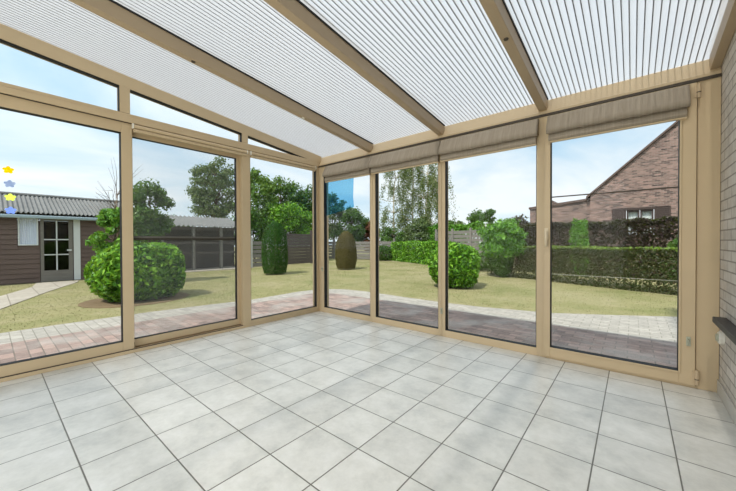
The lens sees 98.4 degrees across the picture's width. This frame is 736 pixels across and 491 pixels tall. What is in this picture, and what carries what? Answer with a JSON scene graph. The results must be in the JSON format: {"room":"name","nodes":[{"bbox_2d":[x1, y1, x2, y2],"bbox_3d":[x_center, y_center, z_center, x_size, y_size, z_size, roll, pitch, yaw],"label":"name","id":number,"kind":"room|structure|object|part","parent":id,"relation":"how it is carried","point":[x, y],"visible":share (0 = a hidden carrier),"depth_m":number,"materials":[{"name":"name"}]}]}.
{"room":"sunroom","nodes":[
{"label":"sunroom","id":0,"kind":"room"},
{"bbox_2d":[0,311,735,490],"bbox_3d":[-0.572,1.078,1.600,4.414,0.140,4.775,0,1,40],"label":"floor","id":1,"kind":"structure","parent":0,"point":[319,400],"depth_m":1.83,"materials":[{"name":"grey tile"}]},
{"bbox_2d":[0,310,316,382],"bbox_3d":[-2.201,0.984,2.991,0.110,0.029,4.426,0,1,40],"label":"sill","id":2,"kind":"structure","parent":1,"relation":"on","point":[312,311],"depth_m":3.08,"materials":[{"name":"beige metal"}]},
{"bbox_2d":[0,94,133,376],"bbox_3d":[-2.565,-0.069,2.525,0.057,2.084,1.146,0,1,40],"label":"door","id":3,"kind":"structure","parent":2,"relation":"on","point":[9,103],"depth_m":2.86,"materials":[{"name":"beige metal"}]},
{"bbox_2d":[2,166,13,173],"bbox_3d":[-2.700,-0.565,2.385,0.001,0.053,0.060,0,1,40],"label":"sticker","id":4,"kind":"object","parent":3,"relation":"attached to","point":[7,169],"visible":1,"depth_m":2.38,"materials":[{"name":"yellow plastic"}]},
{"bbox_2d":[4,180,15,186],"bbox_3d":[-2.696,-0.462,2.390,0.001,0.053,0.060,0,1,40],"label":"sticker","id":5,"kind":"object","parent":3,"relation":"attached to","point":[8,183],"visible":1,"depth_m":2.39,"materials":[{"name":"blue plastic"}]},
{"bbox_2d":[4,194,15,200],"bbox_3d":[-2.694,-0.361,2.393,0.001,0.053,0.060,0,1,40],"label":"sticker","id":6,"kind":"object","parent":3,"relation":"attached to","point":[9,196],"visible":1,"depth_m":2.39,"materials":[{"name":"plastic"}]},
{"bbox_2d":[5,207,15,213],"bbox_3d":[-2.693,-0.262,2.395,0.001,0.053,0.060,0,1,40],"label":"sticker","id":7,"kind":"object","parent":3,"relation":"attached to","point":[10,209],"visible":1,"depth_m":2.39,"materials":[{"name":"blue plastic"}]},
{"bbox_3d":[-2.578,-0.065,2.540,0.006,1.897,0.964,0,1,40],"label":"pane","id":8,"kind":"part","parent":3,"relation":"part of","materials":[{"name":"clear glass"}]},
{"bbox_2d":[0,93,238,148],"bbox_3d":[-2.199,-1.115,2.900,0.015,0.005,2.208,0,1,40],"label":"strip","id":9,"kind":"object","parent":3,"relation":"attached to","point":[0,93],"visible":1,"depth_m":2.64,"materials":[{"name":"metal"}]},
{"bbox_2d":[0,325,242,378],"bbox_3d":[-2.194,0.966,2.924,0.010,0.006,2.208,0,1,40],"label":"strip","id":10,"kind":"object","parent":2,"relation":"on","point":[240,325],"visible":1,"depth_m":2.80,"materials":[{"name":"metal"}]},
{"bbox_2d":[0,82,318,323],"bbox_3d":[-2.184,-0.117,2.987,0.112,2.169,4.464,0,1,40],"label":"window","id":11,"kind":"structure","parent":2,"relation":"on","point":[283,314],"depth_m":3.24,"materials":[{"name":"beige metal"}]},
{"bbox_2d":[0,39,129,113],"bbox_3d":[-2.552,-1.367,2.538,0.091,0.341,1.050,0,1,40],"label":"window","id":12,"kind":"structure","parent":11,"relation":"attached to","point":[1,40],"depth_m":2.78,"materials":[{"name":"beige metal"}]},
{"bbox_2d":[130,90,241,141],"bbox_3d":[-1.853,-1.321,3.345,0.044,0.223,1.082,0,1,40],"label":"window","id":13,"kind":"structure","parent":11,"relation":"attached to","point":[131,91],"depth_m":3.28,"materials":[{"name":"beige metal"}]},
{"bbox_2d":[132,123,247,155],"bbox_3d":[-1.798,-1.083,3.349,0.030,0.074,1.137,0,1,40],"label":"blind","id":14,"kind":"object","parent":11,"relation":"attached to","point":[136,128],"visible":1,"depth_m":3.26,"materials":[{"name":"beige fabric"}]},
{"bbox_2d":[238,133,303,157],"bbox_3d":[-1.224,-1.266,4.131,0.091,0.118,0.926,0,1,40],"label":"window","id":15,"kind":"structure","parent":11,"relation":"on","point":[249,137],"depth_m":3.91,"materials":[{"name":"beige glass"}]},
{"bbox_2d":[250,151,315,170],"bbox_3d":[-1.084,-1.095,4.205,0.030,0.074,1.027,0,1,40],"label":"blind","id":16,"kind":"object","parent":11,"relation":"attached to","point":[252,154],"visible":1,"depth_m":4.14,"materials":[{"name":"beige fabric"}]},
{"bbox_2d":[132,129,240,345],"bbox_3d":[-1.890,-0.084,3.394,0.054,2.076,1.195,0,1,40],"label":"door","id":17,"kind":"structure","parent":2,"relation":"on","point":[147,339],"depth_m":3.58,"materials":[{"name":"beige metal"}]},
{"bbox_2d":[133,236,234,239],"bbox_3d":[-1.911,-0.073,3.434,0.016,2.068,1.140,0,1,40],"label":"rail","id":18,"kind":"object","parent":17,"relation":"attached to","point":[134,237],"visible":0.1,"depth_m":3.32,"materials":[{"name":"metal"}]},
{"bbox_3d":[-1.910,-0.063,3.434,0.016,0.020,1.100,0,1,40],"label":"rail","id":19,"kind":"part","parent":18,"relation":"part of","materials":[{"name":"wood"}]},
{"bbox_2d":[239,149,250,325],"bbox_3d":[-1.488,-0.086,3.831,0.100,2.086,0.101,0,1,40],"label":"post","id":20,"kind":"object","parent":2,"relation":"on","point":[245,235],"visible":0.73,"depth_m":3.79,"materials":[{"name":"beige metal"}]},
{"bbox_2d":[312,167,328,311],"bbox_3d":[-0.701,-0.089,4.697,0.199,2.128,0.139,0,1,40],"label":"post","id":21,"kind":"object","parent":1,"relation":"on","point":[319,178],"visible":0.55,"depth_m":4.65,"materials":[{"name":"beige metal"}]},
{"bbox_2d":[323,156,372,321],"bbox_3d":[-0.267,-0.086,4.348,0.913,2.127,0.080,0,1,40],"label":"window","id":22,"kind":"structure","parent":1,"relation":"on","point":[353,314],"depth_m":4.38,"materials":[{"name":"beige metal"}]},
{"bbox_2d":[322,156,370,182],"bbox_3d":[-0.302,-1.001,4.249,0.842,0.232,0.087,0,1,40],"label":"blind","id":23,"kind":"object","parent":22,"relation":"attached to","point":[359,167],"visible":0.98,"depth_m":4.21,"materials":[{"name":"beige fabric"}]},
{"bbox_2d":[373,140,441,335],"bbox_3d":[0.451,-0.083,3.749,0.953,2.127,0.080,0,1,40],"label":"window","id":24,"kind":"structure","parent":1,"relation":"on","point":[414,326],"depth_m":3.80,"materials":[{"name":"beige metal"}]},
{"bbox_2d":[368,141,439,174],"bbox_3d":[0.388,-0.997,3.671,0.942,0.232,0.089,0,1,40],"label":"blind","id":25,"kind":"object","parent":24,"relation":"attached to","point":[425,154],"visible":1,"depth_m":3.62,"materials":[{"name":"beige fabric"}]},
{"bbox_2d":[442,116,545,356],"bbox_3d":[1.200,-0.079,3.125,0.992,2.127,0.080,0,1,40],"label":"window","id":26,"kind":"structure","parent":1,"relation":"on","point":[538,349],"depth_m":2.85,"materials":[{"name":"beige metal"}]},
{"bbox_2d":[438,119,538,161],"bbox_3d":[1.117,-0.993,3.065,0.934,0.232,0.088,0,1,40],"label":"blind","id":27,"kind":"object","parent":26,"relation":"attached to","point":[522,134],"visible":1,"depth_m":3.01,"materials":[{"name":"beige fabric"}]},
{"bbox_3d":[1.190,-0.075,3.143,0.871,1.970,0.006,0,1,40],"label":"pane","id":28,"kind":"part","parent":26,"relation":"part of","materials":[{"name":"clear glass"}]},
{"bbox_2d":[546,356,694,387],"bbox_3d":[1.943,0.979,2.529,0.917,0.020,0.104,0,1,40],"label":"threshold","id":29,"kind":"object","parent":1,"relation":"on","point":[613,370],"visible":0.46,"depth_m":2.44,"materials":[{"name":"beige metal"}]},
{"bbox_2d":[544,83,700,385],"bbox_3d":[1.905,-0.071,2.477,0.946,2.077,0.131,0,1,40],"label":"door","id":30,"kind":"structure","parent":29,"relation":"on","point":[685,372],"depth_m":2.22,"materials":[{"name":"beige metal"}]},
{"bbox_3d":[1.530,-0.053,2.731,0.027,0.135,0.041,0,1,40],"label":"lever","id":31,"kind":"part","parent":30,"relation":"part of","materials":[{"name":"beige metal"}]},
{"bbox_3d":[1.908,-0.077,2.522,0.791,1.918,0.006,0,1,40],"label":"pane","id":32,"kind":"part","parent":30,"relation":"part of","materials":[{"name":"clear glass"}]},
{"bbox_2d":[546,84,690,142],"bbox_3d":[1.862,-0.989,2.443,0.864,0.232,0.088,0,1,40],"label":"blind","id":33,"kind":"object","parent":30,"relation":"attached to","point":[669,105],"visible":1,"depth_m":2.39,"materials":[{"name":"beige fabric"}]},
{"bbox_2d":[686,336,690,345],"bbox_3d":[2.212,0.667,2.192,0.022,0.064,0.025,0,1,40],"label":"holder","id":34,"kind":"object","parent":30,"relation":"attached to","point":[688,339],"visible":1,"depth_m":2.19,"materials":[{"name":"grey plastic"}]},
{"bbox_2d":[695,77,720,392],"bbox_3d":[2.335,-0.073,2.190,0.110,2.127,0.101,0,1,40],"label":"post","id":35,"kind":"object","parent":1,"relation":"on","point":[708,185],"visible":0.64,"depth_m":2.15,"materials":[{"name":"beige metal"}]},
{"bbox_2d":[0,0,735,163],"bbox_3d":[-0.663,-1.500,1.687,4.082,0.674,4.745,0,1,40],"label":"ceiling","id":36,"kind":"structure","parent":0,"point":[315,80],"depth_m":2.34,"materials":[{"name":"white plastic"}]},
{"bbox_2d":[319,59,721,165],"bbox_3d":[0.808,-1.222,3.475,4.113,0.152,0.140,0,1,40],"label":"beam","id":37,"kind":"structure","parent":0,"point":[700,69],"depth_m":2.72,"materials":[{"name":"beige metal"}]},
{"bbox_2d":[318,73,721,167],"bbox_3d":[0.805,-1.134,3.378,3.989,0.020,0.010,0,1,40],"label":"strip","id":38,"kind":"object","parent":37,"relation":"attached to","point":[719,74],"visible":1,"depth_m":2.71,"materials":[{"name":"metal"}]},
{"bbox_2d":[719,30,735,404],"bbox_3d":[0.997,-1.933,0.251,0.300,6.100,4.775,0,1,40],"label":"wall","id":39,"kind":"structure","parent":0,"point":[727,352],"depth_m":1.94,"materials":[{"name":"grey brick"}]},
{"bbox_2d":[715,331,724,344],"bbox_3d":[2.252,0.594,2.034,0.035,0.084,0.084,0,1,40],"label":"wall socket","id":40,"kind":"object","parent":39,"relation":"attached to","point":[720,336],"visible":0.98,"depth_m":2.01,"materials":[{"name":"white plastic"}]},
{"bbox_2d":[712,316,735,344],"bbox_3d":[1.614,0.476,1.289,0.061,0.035,1.810,0,1,40],"label":"windowsill","id":41,"kind":"object","parent":39,"relation":"attached to","point":[726,326],"visible":1,"depth_m":1.77,"materials":[{"name":"grey stone"}]},
{"bbox_2d":[717,379,735,425],"bbox_3d":[0.916,0.968,0.415,0.011,0.093,4.464,0,1,40],"label":"baseboard","id":42,"kind":"structure","parent":39,"relation":"attached to","point":[724,396],"depth_m":1.91,"materials":[{"name":"grey tile"}]},
{"label":"outside","id":43,"kind":"structure","parent":0,"visible":0},
{"bbox_2d":[0,280,78,309],"bbox_3d":[-7.142,1.134,6.002,1.108,0.100,7.535,-1,1,-28],"label":"garden path","id":44,"kind":"structure","parent":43,"point":[7,300],"depth_m":7.18,"materials":[{"name":"beige concrete"}]},
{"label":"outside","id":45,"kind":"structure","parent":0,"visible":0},
{"bbox_2d":[0,246,676,332],"bbox_3d":[14.062,0.890,27.695,130.000,0.188,120.000,0,1,40],"label":"lawn","id":46,"kind":"structure","parent":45,"point":[217,291],"depth_m":6.96,"materials":[{"name":"green plant"}]},
{"bbox_2d":[0,191,119,284],"bbox_3d":[-11.741,-0.263,8.636,3.580,2.670,8.100,0,1,40],"label":"garden shed","id":47,"kind":"object","parent":46,"relation":"on","point":[33,245],"visible":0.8,"depth_m":9.50,"materials":[{"name":"brown wood"}]},
{"bbox_2d":[19,218,36,243],"bbox_3d":[-9.521,-0.383,8.900,0.024,0.750,0.330,0,1,40],"label":"curtain","id":48,"kind":"object","parent":47,"relation":"hanging from","point":[27,226],"depth_m":8.90,"materials":[{"name":"white fabric"}]},
{"bbox_3d":[-9.128,0.136,9.328,0.050,1.840,0.680,0,1,40],"label":"door","id":49,"kind":"part","parent":47,"relation":"part of","materials":[{"name":"grey wood"}]},
{"bbox_3d":[-8.846,0.127,9.658,0.040,1.850,0.150,0,1,40],"label":"door trim","id":50,"kind":"part","parent":47,"relation":"part of","materials":[{"name":"white paint"}]},
{"bbox_2d":[85,207,133,252],"bbox_3d":[-6.883,0.010,8.653,1.119,2.096,0.959,0,1,-7],"label":"shrub","id":51,"kind":"object","parent":46,"relation":"on","point":[108,217],"visible":0.5,"depth_m":8.42,"materials":[{"name":"green plant"}]},
{"bbox_2d":[89,161,141,243],"bbox_3d":[-7.325,-0.683,9.349,1.392,3.469,1.301,0,1,40],"label":"bare tree","id":52,"kind":"object","parent":46,"relation":"on","point":[116,194],"visible":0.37,"depth_m":9.17,"materials":[{"name":"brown plant"}]},
{"bbox_2d":[78,292,188,307],"bbox_3d":[-4.599,1.104,6.356,1.680,0.056,1.800,0,1,40],"label":"soil patch","id":53,"kind":"object","parent":46,"relation":"on","point":[94,303],"visible":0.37,"depth_m":5.97,"materials":[{"name":"brown soil"}]},
{"bbox_2d":[83,240,186,301],"bbox_3d":[-4.603,0.506,6.435,1.586,1.224,1.736,0,1,40],"label":"round bush","id":54,"kind":"object","parent":46,"relation":"on","point":[159,268],"visible":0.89,"depth_m":6.01,"materials":[{"name":"green plant"}]},
{"bbox_2d":[133,177,175,242],"bbox_3d":[-6.023,-0.395,8.784,1.282,2.899,1.240,0,1,40],"label":"tree","id":55,"kind":"object","parent":46,"relation":"on","point":[147,221],"visible":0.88,"depth_m":8.56,"materials":[{"name":"green plant"}]},
{"bbox_2d":[184,156,234,219],"bbox_3d":[-11.677,-2.954,24.226,3.958,7.732,3.904,0,1,-3],"label":"tree","id":56,"kind":"object","parent":46,"relation":"on","point":[215,178],"visible":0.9,"depth_m":23.41,"materials":[{"name":"green plant"}]},
{"bbox_2d":[230,207,274,262],"bbox_3d":[-5.884,-0.530,16.402,2.496,3.017,2.347,0,1,40],"label":"shrub","id":57,"kind":"object","parent":46,"relation":"on","point":[257,223],"visible":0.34,"depth_m":15.84,"materials":[{"name":"green plant"}]},
{"bbox_2d":[232,167,278,249],"bbox_3d":[-6.157,-1.707,17.781,2.573,5.334,2.606,0,1,-15],"label":"tree","id":58,"kind":"object","parent":46,"relation":"on","point":[265,194],"visible":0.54,"depth_m":17.24,"materials":[{"name":"green plant"}]},
{"bbox_2d":[251,237,283,266],"bbox_3d":[-4.654,0.313,14.779,0.100,1.380,1.800,0,1,40],"label":"slatted fence","id":59,"kind":"object","parent":46,"relation":"on","point":[253,252],"visible":0.23,"depth_m":14.31,"materials":[{"name":"wood"}]},
{"bbox_3d":[-5.198,0.322,14.126,0.100,1.380,0.100,0,1,40],"label":"post","id":60,"kind":"part","parent":59,"relation":"part of","materials":[{"name":"concrete"}]},
{"bbox_2d":[261,221,287,274],"bbox_3d":[-3.271,0.096,11.166,0.931,1.864,0.932,0,1,-26],"label":"cypress","id":61,"kind":"object","parent":46,"relation":"on","point":[279,230],"visible":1,"depth_m":10.88,"materials":[{"name":"green plant"}]},
{"bbox_2d":[261,175,299,233],"bbox_3d":[-5.307,-1.675,19.352,2.629,5.239,2.687,0,1,-15],"label":"tree","id":62,"kind":"object","parent":46,"relation":"on","point":[288,192],"visible":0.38,"depth_m":18.73,"materials":[{"name":"green plant"}]},
{"bbox_2d":[256,201,312,239],"bbox_3d":[-4.583,-0.788,18.028,2.616,3.476,4.012,0,1,40],"label":"shrub","id":63,"kind":"object","parent":46,"relation":"on","point":[290,211],"visible":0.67,"depth_m":17.44,"materials":[{"name":"green plant"}]},
{"bbox_2d":[284,230,312,263],"bbox_3d":[-3.527,0.115,16.128,0.100,1.740,1.780,0,1,40],"label":"fence","id":64,"kind":"object","parent":46,"relation":"on","point":[297,244],"visible":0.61,"depth_m":16.17,"materials":[{"name":"grey wood"}]},
{"bbox_3d":[-2.989,0.107,16.773,0.100,1.740,0.100,0,1,40],"label":"post","id":65,"kind":"part","parent":64,"relation":"part of","materials":[{"name":"grey wood"}]},
{"bbox_2d":[288,184,328,251],"bbox_3d":[-4.008,-1.521,20.572,3.016,4.896,3.068,0,1,-25],"label":"tree","id":66,"kind":"object","parent":46,"relation":"on","point":[303,198],"visible":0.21,"depth_m":19.68,"materials":[{"name":"green plant"}]},
{"bbox_2d":[328,191,346,255],"bbox_3d":[-2.611,-1.506,23.263,2.452,4.790,2.395,0,1,-8],"label":"tree","id":67,"kind":"object","parent":46,"relation":"on","point":[335,210],"visible":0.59,"depth_m":22.80,"materials":[{"name":"green plant"}]},
{"bbox_2d":[335,231,356,268],"bbox_3d":[-0.903,0.206,13.057,0.887,1.588,0.915,0,1,40],"label":"cypress","id":68,"kind":"object","parent":46,"relation":"on","point":[349,255],"visible":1,"depth_m":12.79,"materials":[{"name":"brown plant"}]},
{"bbox_2d":[329,205,369,247],"bbox_3d":[-1.123,-0.980,22.597,2.390,3.756,3.228,-1,1,-44],"label":"tree","id":69,"kind":"object","parent":46,"relation":"on","point":[357,219],"visible":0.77,"depth_m":21.81,"materials":[{"name":"green plant"}]},
{"bbox_2d":[329,238,394,259],"bbox_3d":[-0.976,0.266,20.436,6.001,1.330,0.116,0,1,30],"label":"fence","id":70,"kind":"object","parent":46,"relation":"on","point":[332,245],"visible":0.15,"depth_m":20.10,"materials":[{"name":"grey wood"}]},
{"bbox_3d":[-2.249,0.263,21.173,0.100,1.330,0.100,0,1,40],"label":"post","id":71,"kind":"part","parent":70,"relation":"part of","materials":[{"name":"grey wood"}]},
{"bbox_2d":[361,222,380,250],"bbox_3d":[0.216,-0.423,21.875,1.874,2.635,1.456,0,1,40],"label":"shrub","id":72,"kind":"object","parent":46,"relation":"on","point":[367,235],"visible":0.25,"depth_m":21.72,"materials":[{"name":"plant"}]},
{"bbox_2d":[379,245,392,259],"bbox_3d":[0.904,0.467,19.235,1.723,0.954,1.542,0,1,40],"label":"shrub","id":73,"kind":"object","parent":46,"relation":"on","point":[387,249],"visible":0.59,"depth_m":18.65,"materials":[{"name":"green plant"}]},
{"bbox_2d":[379,226,404,248],"bbox_3d":[1.634,-0.183,20.440,2.286,2.215,1.541,0,1,40],"label":"shrub","id":74,"kind":"object","parent":46,"relation":"on","point":[389,230],"visible":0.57,"depth_m":20.20,"materials":[{"name":"green plant"}]},
{"bbox_2d":[379,169,412,236],"bbox_3d":[1.769,-2.422,21.318,2.504,6.973,2.702,0,1,-22],"label":"birch tree","id":75,"kind":"object","parent":46,"relation":"on","point":[384,218],"visible":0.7,"depth_m":20.86,"materials":[{"name":"green plant"}]},
{"bbox_2d":[393,166,428,235],"bbox_3d":[2.853,-2.802,20.816,2.380,7.410,2.453,0,1,17],"label":"birch tree","id":76,"kind":"object","parent":46,"relation":"on","point":[409,178],"visible":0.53,"depth_m":20.47,"materials":[{"name":"green plant"}]},
{"bbox_2d":[401,215,432,252],"bbox_3d":[3.023,-0.444,19.205,2.515,2.718,1.830,0,1,40],"label":"shrub","id":77,"kind":"object","parent":46,"relation":"on","point":[420,230],"visible":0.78,"depth_m":18.74,"materials":[{"name":"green plant"}]},
{"bbox_2d":[390,240,450,264],"bbox_3d":[2.706,0.363,16.866,1.128,1.287,5.016,0,1,-23],"label":"hedge","id":78,"kind":"object","parent":46,"relation":"on","point":[407,250],"visible":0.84,"depth_m":16.62,"materials":[{"name":"green plant"}]},
{"bbox_2d":[407,163,437,240],"bbox_3d":[3.656,-2.497,19.818,2.398,6.805,2.385,0,1,5],"label":"birch tree","id":79,"kind":"object","parent":46,"relation":"on","point":[424,181],"visible":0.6,"depth_m":19.77,"materials":[{"name":"green plant"}]},
{"bbox_2d":[424,165,458,240],"bbox_3d":[4.176,-2.010,18.820,2.020,5.880,1.938,-1,1,-29],"label":"birch tree","id":80,"kind":"object","parent":46,"relation":"on","point":[435,178],"visible":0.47,"depth_m":18.73,"materials":[{"name":"green plant"}]},
{"bbox_2d":[432,221,458,238],"bbox_3d":[4.597,-0.244,18.535,2.252,2.336,1.795,0,1,40],"label":"shrub","id":81,"kind":"object","parent":46,"relation":"on","point":[449,222],"visible":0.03,"depth_m":18.27,"materials":[{"name":"green plant"}]},
{"bbox_2d":[427,241,481,287],"bbox_3d":[2.143,0.482,7.936,1.279,1.169,1.271,0,1,27],"label":"round bush","id":82,"kind":"object","parent":46,"relation":"on","point":[464,261],"visible":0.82,"depth_m":7.43,"materials":[{"name":"green plant"}]},
{"bbox_2d":[427,220,488,254],"bbox_3d":[4.624,-0.096,16.709,1.128,2.184,3.932,-1,1,-33],"label":"hedge","id":83,"kind":"object","parent":46,"relation":"on","point":[474,226],"visible":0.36,"depth_m":16.20,"materials":[{"name":"green plant"}]},
{"bbox_2d":[435,228,485,262],"bbox_3d":[4.276,0.105,14.554,0.124,1.740,3.257,-1,1,-33],"label":"fence","id":84,"kind":"object","parent":46,"relation":"on","point":[471,238],"visible":0.23,"depth_m":14.29,"materials":[{"name":"grey wood"}]},
{"bbox_3d":[4.564,0.109,14.119,0.100,1.740,0.100,0,1,40],"label":"post","id":85,"kind":"part","parent":84,"relation":"part of","materials":[{"name":"grey wood"}]},
{"bbox_2d":[466,208,484,246],"bbox_3d":[14.492,-2.094,41.680,3.401,5.471,2.660,0,1,40],"label":"tree","id":86,"kind":"object","parent":46,"relation":"on","point":[477,215],"visible":0.44,"depth_m":41.29,"materials":[{"name":"green plant"}]},
{"bbox_2d":[479,252,488,270],"bbox_3d":[4.289,0.633,12.273,1.222,0.728,1.139,0,1,40],"label":"shrub","id":87,"kind":"object","parent":46,"relation":"on","point":[482,265],"visible":0.14,"depth_m":11.95,"materials":[{"name":"green plant"}]},
{"bbox_2d":[481,208,496,223],"bbox_3d":[13.973,-1.780,36.781,1.827,4.944,1.859,0,1,40],"label":"tree","id":88,"kind":"object","parent":46,"relation":"on","point":[490,213],"visible":0.7,"depth_m":36.27,"materials":[{"name":"green plant"}]},
{"bbox_2d":[476,217,527,277],"bbox_3d":[4.208,0.083,10.082,1.615,1.934,1.630,0,1,40],"label":"young tree","id":89,"kind":"object","parent":46,"relation":"on","point":[509,237],"visible":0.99,"depth_m":9.76,"materials":[{"name":"green plant"}]},
{"bbox_2d":[498,214,534,263],"bbox_3d":[6.441,-0.189,13.846,1.903,2.306,1.941,0,1,10],"label":"tree","id":90,"kind":"object","parent":46,"relation":"on","point":[523,221],"visible":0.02,"depth_m":13.48,"materials":[{"name":"green plant"}]},
{"bbox_2d":[568,217,589,274],"bbox_3d":[6.836,0.036,10.289,0.647,1.935,0.587,0,1,-19],"label":"shrub","id":91,"kind":"object","parent":46,"relation":"on","point":[580,227],"visible":0.52,"depth_m":10.18,"materials":[{"name":"green plant"}]},
{"bbox_2d":[487,245,677,294],"bbox_3d":[6.137,0.532,7.646,0.902,1.050,7.530,-1,1,-28],"label":"hedge","id":92,"kind":"object","parent":46,"relation":"on","point":[596,252],"visible":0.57,"depth_m":7.62,"materials":[{"name":"green plant"}]},
{"bbox_2d":[518,216,677,279],"bbox_3d":[8.445,0.070,9.881,1.136,1.961,7.182,-1,1,-42],"label":"hedge","id":93,"kind":"object","parent":46,"relation":"on","point":[636,224],"visible":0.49,"depth_m":9.99,"materials":[{"name":"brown plant"}]},
{"bbox_2d":[529,121,677,262],"bbox_3d":[18.131,-3.473,18.433,14.080,8.680,9.320,0,1,40],"label":"brick house","id":94,"kind":"structure","parent":46,"relation":"on","point":[655,165],"depth_m":16.16,"materials":[{"name":"brick"}]},
{"bbox_2d":[612,208,625,235],"bbox_3d":[13.156,-1.172,16.659,0.590,1.450,0.055,0,1,40],"label":"shutter","id":95,"kind":"object","parent":94,"relation":"hanging from","point":[617,213],"depth_m":16.65,"materials":[{"name":"brown"}]},
{"bbox_2d":[628,212,637,234],"bbox_3d":[13.743,-1.107,16.474,0.370,1.220,0.040,0,1,40],"label":"window","id":96,"kind":"structure","parent":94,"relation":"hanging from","point":[632,215],"depth_m":16.50,"materials":[{"name":"glass"}]},
{"bbox_2d":[642,211,651,231],"bbox_3d":[14.150,-1.105,16.134,0.370,1.220,0.040,0,1,40],"label":"window","id":97,"kind":"structure","parent":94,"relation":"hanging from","point":[647,214],"depth_m":16.12,"materials":[{"name":"white glass"}]},
{"bbox_2d":[654,206,670,234],"bbox_3d":[14.442,-1.165,15.586,0.600,1.450,0.055,0,1,40],"label":"shutter","id":98,"kind":"object","parent":94,"relation":"hanging from","point":[659,211],"depth_m":15.59,"materials":[{"name":"brown"}]},
{"bbox_2d":[661,235,677,281],"bbox_3d":[8.335,0.327,8.407,0.934,1.386,0.852,0,1,40],"label":"shrub","id":99,"kind":"object","parent":46,"relation":"on","point":[674,243],"visible":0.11,"depth_m":8.46,"materials":[{"name":"green plant"}]},
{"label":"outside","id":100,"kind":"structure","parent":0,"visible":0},
{"bbox_2d":[0,293,676,367],"bbox_3d":[-0.356,1.155,1.671,8.000,0.104,7.560,0,1,40],"label":"patio","id":101,"kind":"structure","parent":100,"point":[659,352],"depth_m":3.99,"materials":[{"name":"grey brick"}]},
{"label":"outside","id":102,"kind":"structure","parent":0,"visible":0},
{"bbox_2d":[0,289,676,344],"bbox_3d":[0.078,1.124,4.658,13.260,0.100,5.910,0,1,-4],"label":"paving border","id":103,"kind":"object","parent":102,"point":[663,328],"visible":0.58,"depth_m":4.53,"materials":[{"name":"concrete"}]},
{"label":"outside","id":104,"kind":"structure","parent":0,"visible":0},
{"bbox_2d":[185,266,253,272],"bbox_3d":[-6.758,1.030,12.963,1.500,0.060,3.700,0,1,40],"label":"paving","id":105,"kind":"object","parent":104,"point":[227,267],"visible":0.21,"depth_m":12.97,"materials":[{"name":"grey concrete"}]},
{"bbox_2d":[136,215,234,269],"bbox_3d":[-7.633,-0.139,13.351,2.250,2.295,4.200,0,1,40],"label":"shed","id":106,"kind":"object","parent":105,"relation":"on","point":[198,253],"visible":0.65,"depth_m":13.50,"materials":[{"name":"grey wood"}]},
{"bbox_3d":[-6.947,0.154,12.653,0.100,1.720,0.100,0,1,40],"label":"post","id":107,"kind":"part","parent":106,"relation":"part of","materials":[{"name":"grey wood"}]},
{"bbox_3d":[-6.674,0.119,13.011,0.040,0.480,3.100,0,1,40],"label":"rail","id":108,"kind":"part","parent":106,"relation":"part of","materials":[{"name":"grey wood"}]},
{"bbox_3d":[-6.242,0.142,13.497,0.100,1.720,0.100,0,1,40],"label":"post","id":109,"kind":"part","parent":106,"relation":"part of","materials":[{"name":"grey wood"}]}
]}

